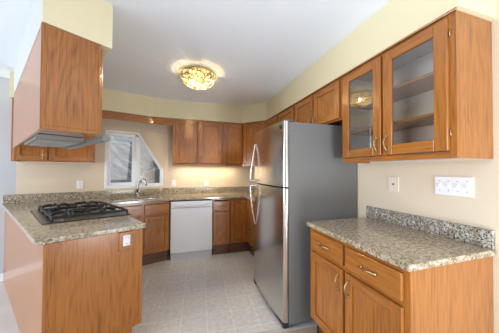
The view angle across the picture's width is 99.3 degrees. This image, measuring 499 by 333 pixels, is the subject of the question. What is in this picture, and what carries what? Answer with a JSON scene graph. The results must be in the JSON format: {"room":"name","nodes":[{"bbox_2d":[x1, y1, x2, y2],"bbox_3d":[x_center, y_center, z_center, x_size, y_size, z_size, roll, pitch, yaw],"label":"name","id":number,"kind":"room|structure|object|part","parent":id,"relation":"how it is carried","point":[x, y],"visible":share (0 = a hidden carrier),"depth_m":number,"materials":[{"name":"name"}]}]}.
{"room":"kitchen","nodes":[
{"label":"kitchen","id":0,"kind":"room"},
{"bbox_2d":[0,77,15,273],"bbox_3d":[-3.279,0.139,2.362,0.957,2.428,0.120,1,-1,-36],"label":"wall","id":1,"kind":"structure","parent":0,"point":[7,167],"depth_m":2.54,"materials":[{"name":"grey paint"}]},
{"bbox_2d":[16,118,165,194],"bbox_3d":[-2.180,0.157,3.147,1.743,2.428,0.120,1,-1,-36],"label":"wall","id":2,"kind":"structure","parent":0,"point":[31,177],"depth_m":2.99,"materials":[{"name":"beige paint"}]},
{"bbox_2d":[11,98,94,162],"bbox_3d":[-2.432,-0.412,2.697,0.761,0.715,0.340,1,-1,-36],"label":"upper cabinet","id":3,"kind":"object","parent":2,"relation":"attached to","point":[86,154],"visible":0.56,"depth_m":2.57,"materials":[{"name":"brown wood"}]},
{"bbox_3d":[-2.539,-0.408,2.467,0.280,0.668,0.020,1,-1,-36],"label":"door","id":4,"kind":"part","parent":3,"relation":"part of","materials":[{"name":"brown wood"}]},
{"bbox_3d":[-2.237,-0.403,2.682,0.421,0.668,0.020,1,-1,-36],"label":"door","id":5,"kind":"part","parent":3,"relation":"part of","materials":[{"name":"brown wood"}]},
{"bbox_2d":[77,180,82,188],"bbox_3d":[-2.352,0.252,2.943,0.072,0.115,0.009,1,-1,-36],"label":"power outlet","id":6,"kind":"object","parent":2,"relation":"attached to","point":[80,182],"visible":1,"depth_m":2.94,"materials":[{"name":"white plastic"}]},
{"bbox_2d":[3,188,159,203],"bbox_3d":[-2.217,0.404,3.030,1.753,0.102,0.020,1,-1,-36],"label":"backsplash","id":7,"kind":"structure","parent":2,"relation":"attached to","point":[20,198],"depth_m":2.89,"materials":[{"name":"brown stone"}]},
{"bbox_2d":[104,130,162,188],"bbox_3d":[-1.820,-0.103,3.391,0.820,0.865,0.106,1,-1,-36],"label":"window","id":8,"kind":"structure","parent":2,"relation":"attached to","point":[137,141],"depth_m":3.34,"materials":[{"name":"white plastic"}]},
{"bbox_3d":[-1.970,-0.107,3.270,0.355,0.795,0.048,1,-1,-36],"label":"sash","id":9,"kind":"part","parent":8,"relation":"part of","materials":[{"name":"white plastic"}]},
{"bbox_3d":[-1.639,-0.077,3.512,0.338,0.745,0.040,1,-1,-36],"label":"sash","id":10,"kind":"part","parent":8,"relation":"part of","materials":[{"name":"white plastic"}]},
{"bbox_2d":[0,248,316,332],"bbox_3d":[-1.624,1.351,0.260,6.278,0.050,6.500,1,-1,-17],"label":"floor","id":11,"kind":"structure","parent":0,"point":[217,293],"depth_m":2.15,"materials":[{"name":"tile"}]},
{"bbox_2d":[3,211,142,332],"bbox_3d":[-1.872,0.914,2.071,0.917,0.881,2.104,1,-1,-43],"label":"base cabinet","id":12,"kind":"object","parent":11,"relation":"on","point":[82,285],"visible":0.85,"depth_m":1.44,"materials":[{"name":"brown wood"}]},
{"bbox_3d":[-1.027,0.907,1.438,0.541,0.881,0.019,1,-1,-43],"label":"panel","id":13,"kind":"part","parent":12,"relation":"part of","materials":[{"name":"brown wood"}]},
{"bbox_2d":[119,231,133,251],"bbox_3d":[-0.892,0.541,1.539,0.096,0.132,0.021,1,-1,-43],"label":"power outlet","id":14,"kind":"object","parent":12,"relation":"attached to","point":[126,239],"visible":1,"depth_m":1.53,"materials":[{"name":"white plastic"}]},
{"bbox_3d":[-0.889,0.535,1.536,0.046,0.076,0.006,1,-1,-43],"label":"plate","id":15,"kind":"part","parent":14,"relation":"part of","materials":[{"name":"white plastic"}]},
{"bbox_2d":[2,186,253,245],"bbox_3d":[-0.873,0.421,2.748,3.636,0.134,2.041,1,-1,-36],"label":"countertop","id":16,"kind":"structure","parent":12,"relation":"on","point":[18,207],"depth_m":2.55,"materials":[{"name":"stone"}]},
{"bbox_2d":[30,201,130,224],"bbox_3d":[-1.625,0.403,2.016,0.939,0.074,0.572,-1,-1,40],"label":"cooktop","id":17,"kind":"object","parent":16,"relation":"in","point":[66,212],"visible":1,"depth_m":1.89,"materials":[{"name":"black metal"}]},
{"bbox_2d":[30,210,130,224],"bbox_3d":[-1.625,0.437,2.015,0.754,0.006,0.800,1,-1,-38],"label":"tray","id":18,"kind":"object","parent":17,"relation":"on","point":[40,215],"depth_m":1.82,"materials":[{"name":"black metal"}]},
{"bbox_2d":[114,198,153,206],"bbox_3d":[-1.667,0.564,3.037,0.584,0.145,0.369,1,-1,-36],"label":"sink","id":19,"kind":"object","parent":16,"relation":"in","point":[143,198],"visible":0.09,"depth_m":3.12,"materials":[{"name":"silver metal"}]},
{"bbox_2d":[133,179,147,196],"bbox_3d":[-1.671,0.325,3.271,0.212,0.271,0.077,0,-1,-2],"label":"faucet","id":20,"kind":"object","parent":16,"relation":"on","point":[137,192],"visible":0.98,"depth_m":3.26,"materials":[{"name":"silver metal"}]},
{"bbox_3d":[-1.654,0.300,3.263,0.182,0.221,0.029,0,-1,11],"label":"spout","id":21,"kind":"part","parent":20,"relation":"part of","materials":[{"name":"silver metal"}]},
{"bbox_2d":[113,198,169,265],"bbox_3d":[-1.656,0.931,3.056,0.824,0.881,0.580,1,-1,-36],"label":"base cabinet","id":22,"kind":"object","parent":11,"relation":"on","point":[155,238],"visible":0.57,"depth_m":2.95,"materials":[{"name":"brown wood"}]},
{"bbox_3d":[-1.598,0.593,2.757,0.362,0.137,0.020,1,-1,-36],"label":"drawer","id":23,"kind":"part","parent":22,"relation":"part of","materials":[{"name":"brown wood"}]},
{"bbox_3d":[-1.297,0.598,2.972,0.322,0.137,0.020,1,-1,-36],"label":"drawer","id":24,"kind":"part","parent":22,"relation":"part of","materials":[{"name":"brown wood"}]},
{"bbox_3d":[-1.298,0.940,2.967,0.322,0.493,0.020,1,-1,-36],"label":"door","id":25,"kind":"part","parent":22,"relation":"part of","materials":[{"name":"brown wood"}]},
{"bbox_2d":[170,199,211,260],"bbox_3d":[-0.932,0.949,3.397,0.598,0.862,0.583,1,-1,-17],"label":"dishwasher","id":26,"kind":"object","parent":11,"relation":"on","point":[191,220],"visible":0.99,"depth_m":3.15,"materials":[{"name":"white metal"}]},
{"bbox_2d":[171,199,210,207],"bbox_3d":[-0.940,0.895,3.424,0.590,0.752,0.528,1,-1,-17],"label":"control panel","id":27,"kind":"object","parent":26,"relation":"in","point":[201,201],"depth_m":3.17,"materials":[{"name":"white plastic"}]},
{"bbox_3d":[-0.869,1.325,3.182,0.594,0.105,0.020,1,-1,-17],"label":"kick plate","id":28,"kind":"part","parent":26,"relation":"part of","materials":[{"name":"grey metal"}]},
{"bbox_3d":[-0.849,0.570,3.141,0.480,0.030,0.034,1,-1,-17],"label":"handle","id":29,"kind":"part","parent":26,"relation":"part of","materials":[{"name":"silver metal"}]},
{"bbox_2d":[211,198,229,254],"bbox_3d":[-0.512,0.944,3.546,0.272,0.881,0.633,1,-1,-17],"label":"base cabinet","id":30,"kind":"object","parent":11,"relation":"on","point":[220,207],"visible":0.88,"depth_m":3.29,"materials":[{"name":"brown wood"}]},
{"bbox_3d":[-0.432,0.949,3.287,0.246,0.493,0.020,1,-1,-17],"label":"door","id":31,"kind":"part","parent":30,"relation":"part of","materials":[{"name":"brown wood"}]},
{"bbox_3d":[-0.431,0.607,3.292,0.246,0.137,0.020,1,-1,-17],"label":"drawer","id":32,"kind":"part","parent":30,"relation":"part of","materials":[{"name":"brown wood"}]},
{"bbox_2d":[229,198,253,255],"bbox_3d":[0.062,0.948,3.620,0.867,0.881,0.833,1,-1,-17],"label":"base cabinet","id":33,"kind":"object","parent":11,"relation":"on","point":[240,208],"visible":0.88,"depth_m":3.37,"materials":[{"name":"brown wood"}]},
{"bbox_3d":[-0.172,0.870,3.369,0.254,0.657,0.020,1,-1,-17],"label":"door","id":34,"kind":"part","parent":33,"relation":"part of","materials":[{"name":"brown wood"}]},
{"bbox_3d":[-0.004,0.869,3.301,0.018,0.657,0.250,1,-1,-17],"label":"door","id":35,"kind":"part","parent":33,"relation":"part of","materials":[{"name":"brown wood"}]},
{"bbox_2d":[252,201,253,248],"bbox_3d":[0.402,0.939,2.977,0.601,0.881,0.595,1,-1,-17],"label":"base cabinet","id":36,"kind":"object","parent":11,"relation":"on","point":[253,201],"visible":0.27,"depth_m":3.11,"materials":[{"name":"brown wood"}]},
{"bbox_2d":[254,323,316,332],"bbox_3d":[0.070,1.355,1.720,1.990,0.005,0.028,0,-1,-12],"label":"trim","id":37,"kind":"structure","parent":11,"relation":"on","point":[313,324],"depth_m":1.77,"materials":[{"name":"grey"}]},
{"bbox_2d":[250,120,356,328],"bbox_3d":[0.497,0.490,2.253,0.841,1.756,0.798,1,-1,-17],"label":"refrigerator","id":38,"kind":"object","parent":11,"relation":"on","point":[301,176],"visible":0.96,"depth_m":1.88,"materials":[{"name":"grey metal"}]},
{"bbox_3d":[0.037,0.439,2.440,0.073,0.461,0.020,1,-1,-17],"label":"handle","id":39,"kind":"part","parent":38,"relation":"part of","materials":[{"name":"white metal"}]},
{"bbox_3d":[0.039,-0.045,2.448,0.073,0.435,0.020,1,-1,-17],"label":"handle","id":40,"kind":"part","parent":38,"relation":"part of","materials":[{"name":"white metal"}]},
{"bbox_3d":[0.176,0.751,2.150,0.064,1.117,0.798,1,-1,-17],"label":"door","id":41,"kind":"part","parent":38,"relation":"part of","materials":[{"name":"silver metal"}]},
{"bbox_3d":[0.180,-0.102,2.164,0.064,0.562,0.798,1,-1,-17],"label":"door","id":42,"kind":"part","parent":38,"relation":"part of","materials":[{"name":"silver metal"}]},
{"bbox_2d":[310,227,493,332],"bbox_3d":[0.864,0.915,1.399,0.656,0.881,0.785,1,-1,-17],"label":"base cabinet","id":43,"kind":"object","parent":11,"relation":"on","point":[353,290],"visible":0.88,"depth_m":1.09,"materials":[{"name":"brown wood"}]},
{"bbox_3d":[0.540,0.562,1.497,0.020,0.130,0.344,1,-1,-17],"label":"drawer","id":44,"kind":"part","parent":43,"relation":"part of","materials":[{"name":"brown wood"}]},
{"bbox_3d":[0.538,0.910,1.491,0.020,0.510,0.344,1,-1,-17],"label":"door","id":45,"kind":"part","parent":43,"relation":"part of","materials":[{"name":"brown wood"}]},
{"bbox_3d":[0.556,0.738,1.351,0.036,0.105,0.018,1,-1,-17],"label":"handle","id":46,"kind":"part","parent":43,"relation":"part of","materials":[{"name":"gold metal"}]},
{"bbox_3d":[0.580,0.737,1.272,0.036,0.105,0.018,1,-1,-17],"label":"handle","id":47,"kind":"part","parent":43,"relation":"part of","materials":[{"name":"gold metal"}]},
{"bbox_3d":[0.612,0.830,1.322,0.018,0.716,0.785,1,-1,-17],"label":"frame","id":48,"kind":"part","parent":43,"relation":"part of","materials":[{"name":"brown wood"}]},
{"bbox_3d":[0.625,0.557,1.134,0.036,0.018,0.110,1,-1,-17],"label":"handle","id":49,"kind":"part","parent":43,"relation":"part of","materials":[{"name":"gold metal"}]},
{"bbox_3d":[0.650,0.557,1.142,0.020,0.130,0.355,1,-1,-17],"label":"drawer","id":50,"kind":"part","parent":43,"relation":"part of","materials":[{"name":"brown wood"}]},
{"bbox_3d":[0.649,0.905,1.137,0.020,0.510,0.355,1,-1,-17],"label":"door","id":51,"kind":"part","parent":43,"relation":"part of","materials":[{"name":"brown wood"}]},
{"bbox_2d":[307,206,495,271],"bbox_3d":[0.880,0.408,1.413,0.628,0.132,0.816,1,-1,-17],"label":"countertop","id":52,"kind":"structure","parent":43,"relation":"on","point":[408,242],"depth_m":1.26,"materials":[{"name":"stone"}]},
{"bbox_2d":[0,0,390,105],"bbox_3d":[-1.643,-1.140,0.397,6.278,0.080,6.700,1,-1,-17],"label":"ceiling","id":53,"kind":"structure","parent":0,"point":[254,49],"depth_m":1.79,"materials":[{"name":"white paint"}]},
{"bbox_2d":[14,0,112,92],"bbox_3d":[-1.776,-0.930,1.892,1.930,0.293,0.337,-1,-1,39],"label":"soffit","id":54,"kind":"structure","parent":53,"relation":"attached to","point":[91,20],"depth_m":1.33,"materials":[{"name":"beige paint"}]},
{"bbox_2d":[13,22,102,148],"bbox_3d":[-1.770,-0.491,1.847,1.866,0.580,0.295,-1,-1,39],"label":"upper cabinet","id":55,"kind":"object","parent":54,"relation":"attached to","point":[58,91],"visible":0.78,"depth_m":1.28,"materials":[{"name":"brown wood"}]},
{"bbox_2d":[24,134,109,149],"bbox_3d":[-1.429,-0.193,1.623,1.030,0.059,0.322,-1,-1,39],"label":"range hood","id":56,"kind":"object","parent":55,"relation":"attached to","point":[46,140],"visible":0.94,"depth_m":1.58,"materials":[{"name":"silver metal"}]},
{"bbox_3d":[-1.122,-0.494,1.506,0.380,0.540,0.018,0,-1,39],"label":"door","id":57,"kind":"part","parent":55,"relation":"part of","materials":[{"name":"brown wood"}]},
{"bbox_2d":[180,67,215,89],"bbox_3d":[-0.575,-0.972,2.383,0.402,0.182,0.403,1,-1,-17],"label":"ceiling light","id":58,"kind":"object","parent":53,"relation":"attached to","point":[200,78],"visible":1,"depth_m":2.27,"materials":[{"name":"yellow glass"}]},
{"bbox_2d":[9,0,496,123],"bbox_3d":[-0.854,-0.922,2.127,3.540,0.293,3.198,1,-1,-17],"label":"soffit","id":59,"kind":"structure","parent":53,"relation":"attached to","point":[397,19],"depth_m":1.95,"materials":[{"name":"beige paint"}]},
{"bbox_2d":[102,110,172,124],"bbox_3d":[-1.647,-0.707,3.118,0.995,0.106,0.082,1,-1,-31],"label":"valance","id":60,"kind":"object","parent":59,"relation":"attached to","point":[105,114],"visible":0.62,"depth_m":3.11,"materials":[{"name":"brown wood"}]},
{"bbox_2d":[165,125,255,247],"bbox_3d":[-0.564,0.176,3.928,1.898,2.428,0.100,1,-1,-17],"label":"wall","id":61,"kind":"structure","parent":0,"point":[185,176],"depth_m":3.77,"materials":[{"name":"beige paint"}]},
{"bbox_2d":[173,119,222,165],"bbox_3d":[-0.870,-0.379,3.581,0.783,0.739,0.394,1,-1,-17],"label":"upper cabinet","id":62,"kind":"object","parent":61,"relation":"attached to","point":[195,142],"visible":1,"depth_m":3.43,"materials":[{"name":"brown wood"}]},
{"bbox_3d":[-1.006,-0.387,3.380,0.332,0.668,0.020,1,-1,-17],"label":"door","id":63,"kind":"part","parent":62,"relation":"part of","materials":[{"name":"brown wood"}]},
{"bbox_3d":[-0.643,-0.383,3.493,0.365,0.668,0.020,1,-1,-17],"label":"door","id":64,"kind":"part","parent":62,"relation":"part of","materials":[{"name":"brown wood"}]},
{"bbox_2d":[204,180,208,185],"bbox_3d":[-0.772,0.299,3.804,0.072,0.115,0.009,1,-1,-17],"label":"power outlet","id":65,"kind":"object","parent":61,"relation":"attached to","point":[206,182],"visible":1,"depth_m":3.80,"materials":[{"name":"white plastic"}]},
{"bbox_2d":[162,186,253,193],"bbox_3d":[-0.562,0.424,3.853,1.891,0.102,0.020,1,-1,-18],"label":"backsplash","id":66,"kind":"structure","parent":61,"relation":"attached to","point":[245,188],"depth_m":3.78,"materials":[{"name":"brown stone"}]},
{"bbox_2d":[222,122,242,165],"bbox_3d":[-0.330,-0.374,3.749,0.347,0.739,0.394,1,-1,-17],"label":"upper cabinet","id":67,"kind":"object","parent":61,"relation":"attached to","point":[232,132],"visible":0.94,"depth_m":3.60,"materials":[{"name":"brown wood"}]},
{"bbox_2d":[357,0,498,332],"bbox_3d":[1.098,0.151,1.947,0.100,2.428,4.870,1,-1,-17],"label":"wall","id":68,"kind":"structure","parent":0,"point":[416,195],"depth_m":1.33,"materials":[{"name":"beige paint"}]},
{"bbox_2d":[240,121,266,166],"bbox_3d":[0.169,-0.372,3.759,0.606,0.739,0.672,1,-1,-17],"label":"upper cabinet","id":69,"kind":"object","parent":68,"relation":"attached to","point":[249,130],"visible":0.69,"depth_m":3.59,"materials":[{"name":"brown wood"}]},
{"bbox_2d":[267,114,278,126],"bbox_3d":[0.460,-0.379,3.268,0.342,0.739,0.433,1,-1,-17],"label":"upper cabinet","id":70,"kind":"object","parent":68,"relation":"attached to","point":[274,120],"visible":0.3,"depth_m":3.19,"materials":[{"name":"brown wood"}]},
{"bbox_2d":[278,77,341,125],"bbox_3d":[0.715,-0.577,2.455,0.342,0.367,1.272,1,-1,-17],"label":"upper cabinet","id":71,"kind":"object","parent":68,"relation":"attached to","point":[324,106],"visible":0.58,"depth_m":2.07,"materials":[{"name":"brown wood"}]},
{"bbox_3d":[0.476,-0.568,2.796,0.020,0.328,0.433,1,-1,-17],"label":"door","id":72,"kind":"part","parent":71,"relation":"part of","materials":[{"name":"brown wood"}]},
{"bbox_3d":[0.606,-0.574,2.379,0.020,0.328,0.370,1,-1,-17],"label":"door","id":73,"kind":"part","parent":71,"relation":"part of","materials":[{"name":"brown wood"}]},
{"bbox_3d":[0.722,-0.580,2.007,0.020,0.328,0.373,1,-1,-17],"label":"door","id":74,"kind":"part","parent":71,"relation":"part of","materials":[{"name":"brown wood"}]},
{"bbox_2d":[266,7,456,120],"bbox_3d":[0.640,-0.760,2.235,0.010,0.010,2.505,1,-1,-17],"label":"trim","id":75,"kind":"structure","parent":71,"relation":"attached to","point":[451,10],"depth_m":1.40,"materials":[{"name":"brown wood"}]},
{"bbox_2d":[388,177,398,191],"bbox_3d":[1.130,0.139,1.664,0.008,0.118,0.085,1,-1,-17],"label":"jack plate","id":76,"kind":"object","parent":68,"relation":"attached to","point":[393,182],"visible":1,"depth_m":1.66,"materials":[{"name":"beige plastic"}]},
{"bbox_2d":[342,10,492,162],"bbox_3d":[1.021,-0.406,1.465,0.342,0.739,0.795,1,-1,-17],"label":"upper cabinet","id":77,"kind":"object","parent":68,"relation":"attached to","point":[428,96],"visible":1,"depth_m":1.26,"materials":[{"name":"brown wood"}]},
{"bbox_3d":[0.844,-0.411,1.609,0.020,0.676,0.355,1,-1,-17],"label":"door","id":78,"kind":"part","parent":77,"relation":"part of","materials":[{"name":"brown wood"}]},
{"bbox_3d":[0.862,-0.152,1.453,0.036,0.105,0.018,1,-1,-17],"label":"handle","id":79,"kind":"part","parent":77,"relation":"part of","materials":[{"name":"gold metal"}]},
{"bbox_3d":[0.883,-0.153,1.384,0.036,0.105,0.018,1,-1,-17],"label":"handle","id":80,"kind":"part","parent":77,"relation":"part of","materials":[{"name":"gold metal"}]},
{"bbox_2d":[350,71,433,109],"bbox_3d":[1.054,-0.514,1.476,0.256,0.018,0.761,1,-1,-17],"label":"shelf","id":81,"kind":"object","parent":77,"relation":"attached to","point":[423,85],"depth_m":1.43,"materials":[{"name":"brown wood"}]},
{"bbox_2d":[350,113,433,135],"bbox_3d":[1.053,-0.284,1.473,0.256,0.018,0.761,1,-1,-17],"label":"shelf","id":82,"kind":"object","parent":77,"relation":"attached to","point":[426,121],"depth_m":1.43,"materials":[{"name":"brown wood"}]},
{"bbox_3d":[0.956,-0.417,1.250,0.020,0.676,0.363,1,-1,-17],"label":"door","id":83,"kind":"part","parent":77,"relation":"part of","materials":[{"name":"brown wood"}]},
{"bbox_2d":[366,206,494,249],"bbox_3d":[1.170,0.394,1.506,0.020,0.100,0.812,1,-1,-17],"label":"backsplash","id":84,"kind":"structure","parent":68,"relation":"attached to","point":[482,237],"depth_m":1.35,"materials":[{"name":"stone"}]},
{"bbox_2d":[435,176,473,196],"bbox_3d":[1.241,0.120,1.295,0.014,0.114,0.195,1,-1,-17],"label":"switch plate","id":85,"kind":"object","parent":68,"relation":"attached to","point":[455,186],"visible":1,"depth_m":1.28,"materials":[{"name":"white plastic"}]},
{"label":"outside","id":86,"kind":"structure","parent":0,"visible":0},
{"bbox_2d":[125,135,151,181],"bbox_3d":[-3.951,-1.108,7.690,15.000,4.711,7.800,1,-1,-17],"label":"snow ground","id":87,"kind":"structure","parent":86,"point":[144,154],"depth_m":9.20,"materials":[{"name":"white snow"}]},
{"bbox_2d":[107,136,148,183],"bbox_3d":[-3.905,-0.862,5.625,3.044,4.497,3.107,1,-1,-17],"label":"fir tree","id":88,"kind":"object","parent":87,"relation":"on","point":[121,154],"visible":0.08,"depth_m":5.41,"materials":[{"name":"grey plant"}]},
{"bbox_2d":[140,156,159,182],"bbox_3d":[-3.269,-0.453,7.956,1.924,2.810,2.036,0,-1,17],"label":"fir tree","id":89,"kind":"object","parent":87,"relation":"on","point":[153,171],"visible":0.11,"depth_m":7.55,"materials":[{"name":"grey plant"}]}
]}

